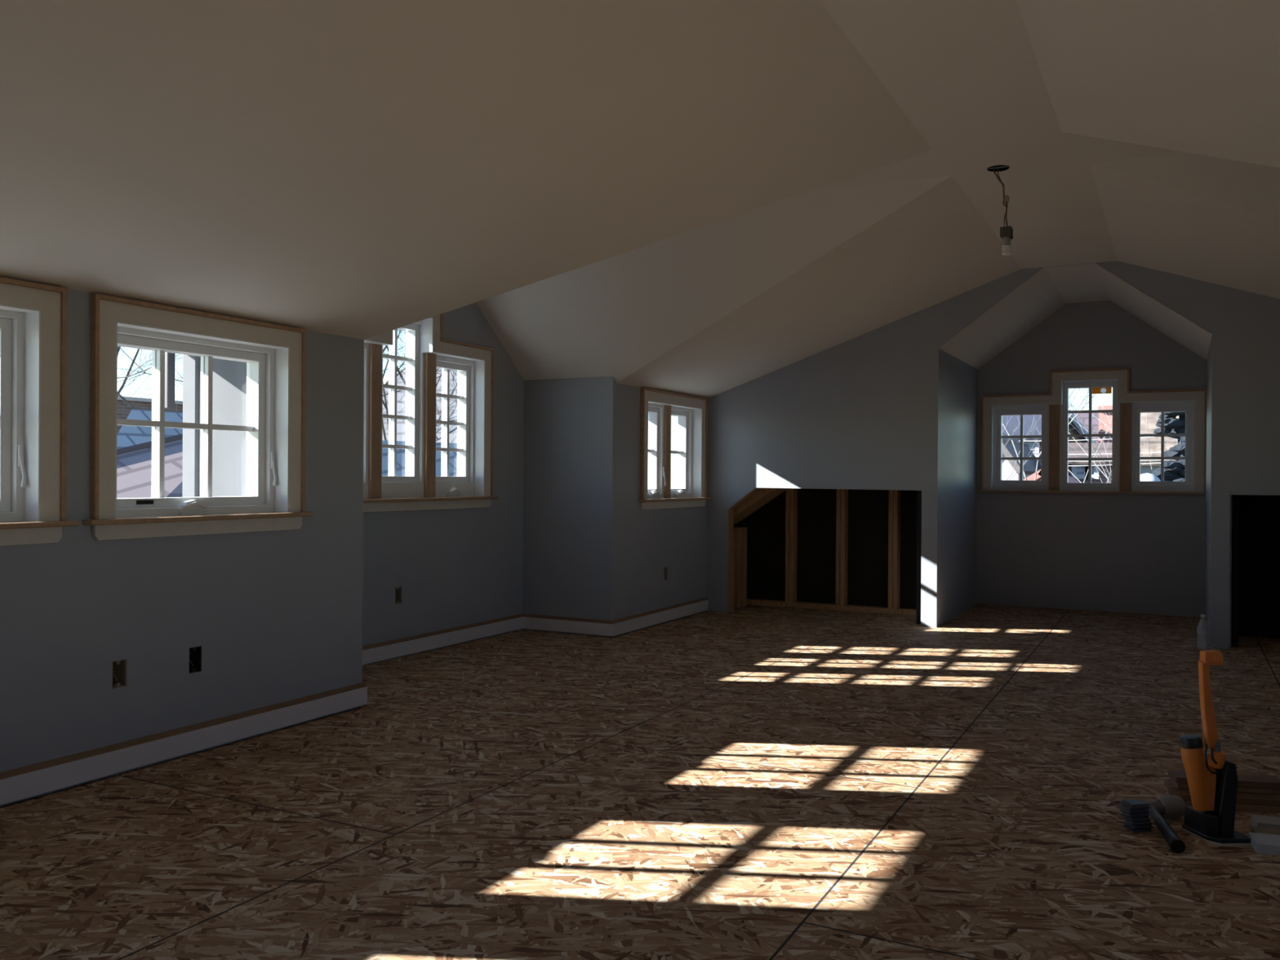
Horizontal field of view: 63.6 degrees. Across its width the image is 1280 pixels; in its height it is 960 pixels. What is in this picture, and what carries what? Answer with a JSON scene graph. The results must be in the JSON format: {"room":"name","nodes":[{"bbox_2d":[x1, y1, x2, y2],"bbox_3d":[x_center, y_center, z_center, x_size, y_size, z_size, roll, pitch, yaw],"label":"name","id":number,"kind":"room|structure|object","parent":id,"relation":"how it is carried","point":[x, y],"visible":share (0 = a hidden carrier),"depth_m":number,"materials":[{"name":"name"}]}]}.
{"room":"unfinished attic room","nodes":[
{"label":"unfinished attic room","id":0,"kind":"room"},
{"bbox_2d":[0,288,364,806],"bbox_3d":[-2.942,0.221,1.628,0.170,1.710,6.956,0,0,28],"label":"wall","id":1,"kind":"structure","parent":0,"point":[274,617],"depth_m":3.81,"materials":[{"name":"grey paint"}]},
{"bbox_2d":[0,276,78,546],"bbox_3d":[-2.183,-0.213,3.016,0.222,0.837,1.004,0,0,28],"label":"window","id":2,"kind":"structure","parent":1,"relation":"in","point":[33,316],"depth_m":3.34,"materials":[{"name":"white wood"}]},
{"bbox_2d":[111,658,125,688],"bbox_3d":[-1.851,0.676,3.619,0.069,0.095,0.055,0,0,28],"label":"outlet box","id":3,"kind":"object","parent":1,"relation":"attached to","point":[118,667],"visible":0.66,"depth_m":3.63,"materials":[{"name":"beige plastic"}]},
{"bbox_2d":[0,682,367,804],"bbox_3d":[-2.861,0.968,1.595,0.016,0.098,6.972,0,0,28],"label":"baseboard","id":4,"kind":"structure","parent":1,"relation":"attached to","point":[27,781],"depth_m":3.75,"materials":[{"name":"white paint"}]},
{"bbox_2d":[189,645,200,673],"bbox_3d":[-1.705,0.675,3.898,0.069,0.095,0.055,0,0,28],"label":"outlet box","id":5,"kind":"object","parent":1,"relation":"attached to","point":[194,652],"visible":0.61,"depth_m":3.91,"materials":[{"name":"black plastic"}]},
{"bbox_2d":[82,293,314,540],"bbox_3d":[-1.697,-0.213,3.945,0.222,0.837,1.004,0,0,28],"label":"window","id":6,"kind":"structure","parent":1,"relation":"in","point":[274,355],"depth_m":3.96,"materials":[{"name":"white wood"}]},
{"bbox_2d":[198,356,246,497],"bbox_3d":[-1.795,0.397,4.782,0.710,2.450,0.018,0,0,28],"label":"building","id":7,"kind":"structure","parent":0,"point":[229,377],"depth_m":4.84,"materials":[{"name":"white paint"}]},
{"bbox_2d":[182,354,199,497],"bbox_3d":[-2.145,0.394,4.981,0.085,2.450,0.085,0,0,28],"label":"trim","id":8,"kind":"structure","parent":7,"relation":"attached to","point":[190,479],"depth_m":4.94,"materials":[{"name":"paint"}]},
{"bbox_2d":[362,302,524,665],"bbox_3d":[-1.403,-0.215,6.060,0.170,2.570,2.604,0,0,28],"label":"wall","id":9,"kind":"structure","parent":0,"point":[452,567],"depth_m":6.43,"materials":[{"name":"grey paint"}]},
{"bbox_2d":[395,586,401,604],"bbox_3d":[-1.419,0.663,5.942,0.069,0.095,0.055,0,0,28],"label":"outlet box","id":10,"kind":"object","parent":9,"relation":"attached to","point":[397,590],"visible":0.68,"depth_m":5.95,"materials":[{"name":"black plastic"}]},
{"bbox_2d":[363,313,498,512],"bbox_3d":[-1.387,-0.438,6.031,0.222,1.229,1.620,0,0,28],"label":"window","id":11,"kind":"structure","parent":9,"relation":"in","point":[427,351],"depth_m":6.20,"materials":[{"name":"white wood"}]},
{"bbox_2d":[362,613,523,664],"bbox_3d":[-1.331,0.961,6.016,0.016,0.098,2.314,0,0,28],"label":"baseboard","id":12,"kind":"structure","parent":9,"relation":"attached to","point":[383,651],"depth_m":6.22,"materials":[{"name":"white paint"}]},
{"bbox_2d":[522,376,613,637],"bbox_3d":[-0.454,0.197,6.948,0.695,1.750,0.150,0,0,28],"label":"wall","id":13,"kind":"structure","parent":0,"point":[568,422],"depth_m":6.87,"materials":[{"name":"grey paint"}]},
{"bbox_2d":[523,613,612,635],"bbox_3d":[-0.490,0.963,6.873,0.711,0.098,0.016,0,0,28],"label":"baseboard","id":14,"kind":"structure","parent":13,"relation":"attached to","point":[550,623],"depth_m":6.86,"materials":[{"name":"white paint"}]},
{"bbox_2d":[0,0,1279,398],"bbox_3d":[0.687,-1.016,2.784,6.680,0.843,12.370,0,0,28],"label":"ceiling","id":15,"kind":"structure","parent":0,"point":[617,188],"depth_m":3.55,"materials":[{"name":"paint"}]},
{"bbox_2d":[986,164,1013,255],"bbox_3d":[1.647,-1.246,4.719,0.116,0.447,0.095,0,0,28],"label":"pendant bulb","id":16,"kind":"object","parent":15,"relation":"hanging from","point":[1006,232],"visible":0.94,"depth_m":4.68,"materials":[{"name":"black plastic"}]},
{"bbox_2d":[1000,226,1013,239],"bbox_3d":[1.666,-1.125,4.691,0.050,0.046,0.048,0,0,28],"label":"socket","id":17,"kind":"object","parent":16,"relation":"attached to","point":[1006,232],"depth_m":4.67,"materials":[{"name":"black plastic"}]},
{"bbox_2d":[0,603,1279,959],"bbox_3d":[0.720,1.075,2.739,6.750,0.060,12.520,0,0,28],"label":"floor","id":18,"kind":"structure","parent":0,"point":[748,782],"depth_m":3.22,"materials":[{"name":"brown wood"}]},
{"bbox_2d":[733,528,734,609],"bbox_3d":[0.696,0.705,8.166,0.088,0.640,0.075,0,0,28],"label":"stud","id":19,"kind":"object","parent":18,"relation":"on","point":[734,529],"visible":0.2,"depth_m":8.16,"materials":[{"name":"brown wood"}]},
{"bbox_2d":[733,527,741,608],"bbox_3d":[0.760,0.705,8.290,0.088,0.640,0.075,0,0,28],"label":"stud","id":20,"kind":"object","parent":18,"relation":"on","point":[737,531],"visible":0.5,"depth_m":8.25,"materials":[{"name":"brown wood"}]},
{"bbox_2d":[737,527,746,606],"bbox_3d":[0.816,0.705,8.397,0.088,0.640,0.075,0,0,28],"label":"stud","id":21,"kind":"object","parent":18,"relation":"on","point":[744,530],"visible":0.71,"depth_m":8.35,"materials":[{"name":"brown wood"}]},
{"bbox_2d":[746,598,916,615],"bbox_3d":[1.507,1.010,8.220,1.580,0.040,0.093,0,0,28],"label":"plate","id":22,"kind":"object","parent":18,"relation":"on","point":[868,609],"visible":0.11,"depth_m":8.16,"materials":[{"name":"brown wood"}]},
{"bbox_2d":[785,488,797,602],"bbox_3d":[1.228,0.358,8.367,0.072,1.260,0.093,0,0,28],"label":"stud","id":23,"kind":"object","parent":22,"relation":"on","point":[791,500],"visible":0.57,"depth_m":8.33,"materials":[{"name":"brown wood"}]},
{"bbox_2d":[835,488,848,605],"bbox_3d":[1.600,0.361,8.172,0.072,1.260,0.093,0,0,28],"label":"stud","id":24,"kind":"object","parent":22,"relation":"on","point":[842,495],"visible":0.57,"depth_m":8.14,"materials":[{"name":"brown wood"}]},
{"bbox_2d":[888,489,900,608],"bbox_3d":[1.967,0.363,7.979,0.072,1.260,0.093,0,0,28],"label":"stud","id":25,"kind":"object","parent":22,"relation":"on","point":[894,516],"visible":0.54,"depth_m":7.95,"materials":[{"name":"brown wood"}]},
{"bbox_2d":[1118,799,1153,832],"bbox_3d":[1.488,1.007,3.097,0.081,0.082,0.058,0,0,-8],"label":"strip","id":26,"kind":"object","parent":18,"relation":"on","point":[1129,828],"depth_m":3.08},
{"bbox_2d":[1146,795,1185,853],"bbox_3d":[1.548,1.012,3.079,0.146,0.070,0.377,0,0,28],"label":"mallet","id":27,"kind":"object","parent":18,"relation":"on","point":[1172,806],"visible":0.88,"depth_m":3.16,"materials":[{"name":"metal"}]},
{"bbox_2d":[1196,613,1208,634],"bbox_3d":[3.498,0.942,6.409,0.065,0.214,0.065,0,0,28],"label":"water bottle","id":28,"kind":"object","parent":18,"relation":"on","point":[1200,629],"visible":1,"depth_m":6.39,"materials":[{"name":"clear plastic"}]},
{"bbox_2d":[1178,649,1250,845],"bbox_3d":[1.678,0.773,3.029,0.172,0.552,0.138,0,0,0],"label":"flooring nailer","id":29,"kind":"object","parent":18,"relation":"on","point":[1213,785],"depth_m":3.00,"materials":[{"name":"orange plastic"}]},
{"bbox_2d":[1205,760,1238,835],"bbox_3d":[1.699,0.925,3.024,0.071,0.215,0.065,0,0,0],"label":"magazine","id":30,"kind":"object","parent":29,"relation":"on","point":[1221,776],"depth_m":2.99,"materials":[{"name":"black plastic"}]},
{"bbox_2d":[1204,336,1232,646],"bbox_3d":[4.054,0.089,7.246,0.120,2.020,1.640,0,0,28],"label":"wall","id":31,"kind":"structure","parent":18,"relation":"on","point":[1208,421],"depth_m":6.98,"materials":[{"name":"grey paint"}]},
{"bbox_2d":[1168,786,1279,813],"bbox_3d":[1.911,1.030,3.317,0.372,0.039,0.084,0,0,10],"label":"hardwood strip","id":32,"kind":"object","parent":18,"relation":"on","point":[1247,807],"depth_m":3.28,"materials":[{"name":"brown wood"}]},
{"bbox_2d":[1248,831,1279,855],"bbox_3d":[1.987,1.038,2.871,0.500,0.028,0.100,0,0,18],"label":"board offcut","id":33,"kind":"object","parent":18,"relation":"on","point":[1262,843],"visible":0.84,"depth_m":2.91,"materials":[{"name":"grey"}]},
{"bbox_2d":[1249,826,1279,835],"bbox_3d":[2.041,1.041,2.956,0.500,0.022,0.075,0,0,18],"label":"board offcut","id":34,"kind":"object","parent":18,"relation":"on","point":[1258,829],"visible":0.57,"depth_m":3.03,"materials":[{"name":"beige wood"}]},
{"bbox_2d":[1250,814,1279,828],"bbox_3d":[2.088,1.037,3.033,0.500,0.030,0.080,0,0,18],"label":"board offcut","id":35,"kind":"object","parent":18,"relation":"on","point":[1255,820],"visible":0.75,"depth_m":3.09,"materials":[{"name":"beige wood"}]},
{"bbox_3d":[1.963,1.040,3.397,0.360,0.019,0.080,0,0,10],"label":"hardwood strip","id":36,"kind":"object","parent":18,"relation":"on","visible":0},
{"bbox_2d":[1164,770,1279,794],"bbox_3d":[1.929,1.000,3.387,0.357,0.059,0.108,0,0,10],"label":"hardwood strip","id":37,"kind":"object","parent":36,"relation":"on","point":[1167,784],"depth_m":3.34,"materials":[{"name":"brown wood"}]},
{"bbox_2d":[611,377,706,637],"bbox_3d":[0.096,0.199,7.431,0.170,1.750,1.515,0,0,28],"label":"wall","id":38,"kind":"structure","parent":0,"point":[645,542],"depth_m":7.08,"materials":[{"name":"grey paint"}]},
{"bbox_2d":[612,597,707,635],"bbox_3d":[0.169,0.966,7.383,0.016,0.098,1.531,0,0,28],"label":"baseboard","id":39,"kind":"structure","parent":38,"relation":"attached to","point":[628,624],"depth_m":7.29,"materials":[{"name":"white paint"}]},
{"bbox_2d":[664,566,666,580],"bbox_3d":[0.152,0.674,7.446,0.069,0.095,0.055,0,0,28],"label":"outlet box","id":40,"kind":"object","parent":38,"relation":"attached to","point":[665,568],"visible":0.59,"depth_m":7.46,"materials":[{"name":"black plastic"}]},
{"bbox_2d":[637,387,712,510],"bbox_3d":[0.203,-0.214,7.574,0.222,0.837,1.158,0,0,28],"label":"window","id":41,"kind":"structure","parent":38,"relation":"in","point":[657,407],"depth_m":7.56,"materials":[{"name":"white wood"}]},
{"bbox_2d":[733,488,921,624],"bbox_3d":[1.408,0.390,8.033,1.670,1.380,0.580,0,0,28],"label":"wall","id":42,"kind":"structure","parent":0,"point":[868,509],"depth_m":8.26,"materials":[{"name":"black fabric"}]},
{"bbox_2d":[733,488,778,518],"bbox_3d":[1.051,0.055,7.960,0.920,0.635,0.080,0,0,28],"label":"rafter","id":43,"kind":"object","parent":42,"relation":"attached to","point":[762,493],"visible":0.14,"depth_m":8.01,"materials":[{"name":"brown wood"}]},
{"bbox_2d":[733,488,788,524],"bbox_3d":[1.124,0.050,8.165,0.900,0.625,0.330,0,0,28],"label":"board","id":44,"kind":"object","parent":43,"relation":"attached to","point":[780,491],"visible":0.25,"depth_m":8.30,"materials":[{"name":"brown wood"}]},
{"bbox_2d":[939,350,977,625],"bbox_3d":[2.460,0.076,8.081,0.120,2.020,1.640,0,0,28],"label":"wall","id":45,"kind":"structure","parent":0,"point":[959,380],"depth_m":7.90,"materials":[{"name":"grey paint"}]},
{"bbox_2d":[706,261,1279,648],"bbox_3d":[2.832,-0.192,6.907,5.500,2.570,0.095,0,0,28],"label":"wall","id":46,"kind":"structure","parent":0,"point":[863,411],"depth_m":7.32,"materials":[{"name":"grey paint"}]},
{"bbox_2d":[727,487,759,612],"bbox_3d":[0.802,0.542,7.972,0.228,0.968,0.091,0,0,28],"label":"trim","id":47,"kind":"structure","parent":46,"relation":"attached to","point":[731,511],"depth_m":8.01,"materials":[{"name":"brown wood"}]},
{"bbox_2d":[976,300,1206,617],"bbox_3d":[3.609,-0.177,8.332,1.680,2.540,0.170,0,0,28],"label":"wall","id":48,"kind":"structure","parent":0,"point":[1140,553],"depth_m":8.24,"materials":[{"name":"grey paint"}]},
{"bbox_2d":[976,367,1206,494],"bbox_3d":[3.603,-0.390,8.305,1.683,0.990,0.222,0,0,28],"label":"window","id":49,"kind":"structure","parent":48,"relation":"in","point":[1127,405],"depth_m":8.29,"materials":[{"name":"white wood"}]},
{"bbox_2d":[1092,386,1111,394],"bbox_3d":[3.719,-0.721,8.326,0.158,0.051,0.001,0,0,28],"label":"window sticker","id":50,"kind":"object","parent":49,"relation":"attached to","point":[1106,389],"visible":1,"depth_m":8.32,"materials":[{"name":"orange paper"}]},
{"bbox_2d":[1231,494,1279,647],"bbox_3d":[4.635,0.416,6.344,1.735,1.380,0.580,0,0,28],"label":"opening","id":51,"kind":"structure","parent":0,"point":[1255,518],"depth_m":6.89,"materials":[{"name":"black fabric"}]},
{"bbox_3d":[-1.336,-1.485,5.835,1.200,1.480,2.980,0,0,28],"label":"roof recess","id":52,"kind":"structure","parent":0,"visible":0},
{"bbox_2d":[164,351,175,408],"bbox_3d":[-2.156,-0.563,4.718,0.045,0.475,0.040,0,0,28],"label":"downspout","id":53,"kind":"object","parent":52,"relation":"hanging from","point":[170,357],"visible":0.42,"depth_m":4.70,"materials":[{"name":"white metal"}]},
{"label":"outside","id":54,"kind":"structure","parent":0,"visible":0},
{"bbox_3d":[18.509,6.688,35.462,180.000,0.100,200.000,0,0,28],"label":"ground","id":55,"kind":"structure","parent":54,"visible":0},
{"bbox_2d":[116,433,182,497],"bbox_3d":[-5.740,2.946,9.327,6.420,7.269,6.850,0,0,28],"label":"roof","id":56,"kind":"structure","parent":55,"relation":"on","point":[134,463],"depth_m":10.37,"materials":[{"name":"grey"}]},
{"bbox_2d":[116,408,182,448],"bbox_3d":[-7.680,2.671,18.469,4.300,7.730,8.400,0,0,28],"label":"house","id":57,"kind":"structure","parent":55,"relation":"on","point":[127,436],"depth_m":17.01,"materials":[{"name":"blue"}]},
{"bbox_2d":[116,395,182,434],"bbox_3d":[-13.162,2.292,26.643,6.200,8.360,17.200,0,0,28],"label":"house","id":58,"kind":"structure","parent":55,"relation":"on","point":[122,412],"depth_m":23.32,"materials":[{"name":"brown brick"}]},
{"bbox_2d":[116,330,457,421],"bbox_3d":[-10.697,-1.844,18.885,20.644,16.727,14.670,0,0,12],"label":"bare tree","id":59,"kind":"object","parent":55,"relation":"on","point":[139,371],"visible":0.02,"depth_m":20.52,"materials":[{"name":"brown plant"}]},
{"bbox_2d":[118,329,457,440],"bbox_3d":[-5.929,-1.580,23.571,13.245,16.244,12.310,0,0,18],"label":"bare tree","id":60,"kind":"object","parent":55,"relation":"on","point":[398,335],"visible":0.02,"depth_m":22.57,"materials":[{"name":"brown plant"}]},
{"bbox_2d":[382,440,457,476],"bbox_3d":[-2.488,2.977,15.993,6.400,7.200,6.828,0,0,28],"label":"house","id":61,"kind":"structure","parent":55,"relation":"on","point":[401,453],"depth_m":16.63,"materials":[{"name":"blue"}]},
{"bbox_2d":[382,365,457,443],"bbox_3d":[-4.229,1.123,27.949,6.800,10.800,6.400,0,0,28],"label":"house","id":62,"kind":"structure","parent":55,"relation":"on","point":[401,396],"depth_m":26.81,"materials":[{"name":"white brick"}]},
{"bbox_2d":[1002,438,1040,479],"bbox_3d":[8.200,2.860,22.798,0.988,7.518,4.200,0,0,28],"label":"garage","id":63,"kind":"structure","parent":55,"relation":"on","point":[1029,467],"depth_m":21.25,"materials":[{"name":"white"}]},
{"bbox_2d":[1002,414,1041,463],"bbox_3d":[10.985,2.305,29.241,1.957,8.617,6.500,0,0,28],"label":"house","id":64,"kind":"structure","parent":55,"relation":"on","point":[1013,422],"depth_m":27.08,"materials":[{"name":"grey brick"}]},
{"bbox_2d":[1022,469,1080,483],"bbox_3d":[7.984,3.212,20.089,0.860,6.831,3.200,0,0,28],"label":"garden shed","id":65,"kind":"object","parent":55,"relation":"on","point":[1071,480],"visible":0.08,"depth_m":18.76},
{"bbox_2d":[1002,387,1102,480],"bbox_3d":[4.676,1.321,17.078,4.724,10.606,9.174,0,0,-41],"label":"bare tree","id":66,"kind":"object","parent":55,"relation":"on","point":[1087,392],"visible":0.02,"depth_m":15.82,"materials":[{"name":"brown plant"}]},
{"bbox_2d":[1068,409,1096,442],"bbox_3d":[12.517,2.339,29.207,1.312,8.568,2.039,0,0,28],"label":"house","id":67,"kind":"structure","parent":55,"relation":"on","point":[1076,431],"depth_m":28.49,"materials":[{"name":"grey"}]},
{"bbox_2d":[1073,413,1098,442],"bbox_3d":[17.506,2.061,38.243,3.075,9.120,8.500,0,0,28],"label":"house","id":68,"kind":"structure","parent":55,"relation":"on","point":[1084,416],"depth_m":37.77,"materials":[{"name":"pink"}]},
{"bbox_2d":[1068,442,1111,483],"bbox_3d":[11.052,2.857,25.256,1.594,7.542,5.500,0,0,28],"label":"house","id":69,"kind":"structure","parent":55,"relation":"on","point":[1079,472],"depth_m":23.03,"materials":[{"name":"brick"}]},
{"bbox_2d":[1097,405,1112,442],"bbox_3d":[14.373,2.235,30.571,1.428,8.790,1.700,0,0,28],"label":"chimney","id":70,"kind":"object","parent":55,"relation":"on","point":[1107,407],"visible":0.11,"depth_m":30.12,"materials":[{"name":"brick"}]},
{"bbox_2d":[1068,388,1177,483],"bbox_3d":[10.258,0.224,20.534,7.406,12.835,8.848,0,0,25],"label":"bare tree","id":71,"kind":"object","parent":55,"relation":"on","point":[1103,402],"visible":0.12,"depth_m":20.13,"materials":[{"name":"brown plant"}]},
{"bbox_2d":[1140,412,1178,481],"bbox_3d":[12.405,2.400,24.547,1.788,8.477,7.500,0,0,28],"label":"house","id":72,"kind":"structure","parent":55,"relation":"on","point":[1169,442],"depth_m":22.12,"materials":[{"name":"white"}]},
{"bbox_2d":[1148,412,1185,481],"bbox_3d":[8.568,2.362,15.942,2.075,8.567,2.045,0,0,28],"label":"conifer","id":73,"kind":"object","parent":55,"relation":"on","point":[1174,471],"visible":0.07,"depth_m":15.78,"materials":[{"name":"plant"}]},
{"bbox_3d":[9.555,2.842,17.574,0.237,7.608,0.237,0,0,28],"label":"utility pole","id":74,"kind":"object","parent":55,"relation":"on","visible":0},
{"bbox_2d":[1024,436,1151,441],"bbox_3d":[9.311,-0.912,22.226,0.011,0.216,9.343,0,0,-3],"label":"power line","id":75,"kind":"object","parent":74,"relation":"attached to","point":[1141,437],"visible":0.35,"depth_m":21.33,"materials":[{"name":"grey"}]},
{"bbox_2d":[1039,462,1159,466],"bbox_3d":[9.311,-0.343,22.226,0.011,0.089,9.343,0,0,-3],"label":"power line","id":76,"kind":"object","parent":74,"relation":"attached to","point":[1147,463],"visible":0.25,"depth_m":21.27,"materials":[{"name":"grey"}]},
{"bbox_2d":[1039,459,1165,461],"bbox_3d":[9.312,-0.464,22.226,0.011,0.178,9.343,0,0,-3],"label":"power line","id":77,"kind":"object","parent":74,"relation":"attached to","point":[1144,460],"visible":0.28,"depth_m":20.98,"materials":[{"name":"grey"}]},
{"bbox_2d":[1068,452,1160,454],"bbox_3d":[9.312,-0.614,22.226,0.011,0.211,9.343,0,0,-3],"label":"power line","id":78,"kind":"object","parent":74,"relation":"attached to","point":[1148,452],"visible":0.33,"depth_m":21.26,"materials":[{"name":"grey"}]},
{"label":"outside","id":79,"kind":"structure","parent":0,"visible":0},
{"bbox_2d":[1140,472,1160,481],"bbox_3d":[7.060,0.378,14.364,0.399,0.953,0.399,0,0,28],"label":"dome","id":80,"kind":"object","parent":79,"point":[1144,477],"visible":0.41,"depth_m":14.25,"materials":[{"name":"white"}]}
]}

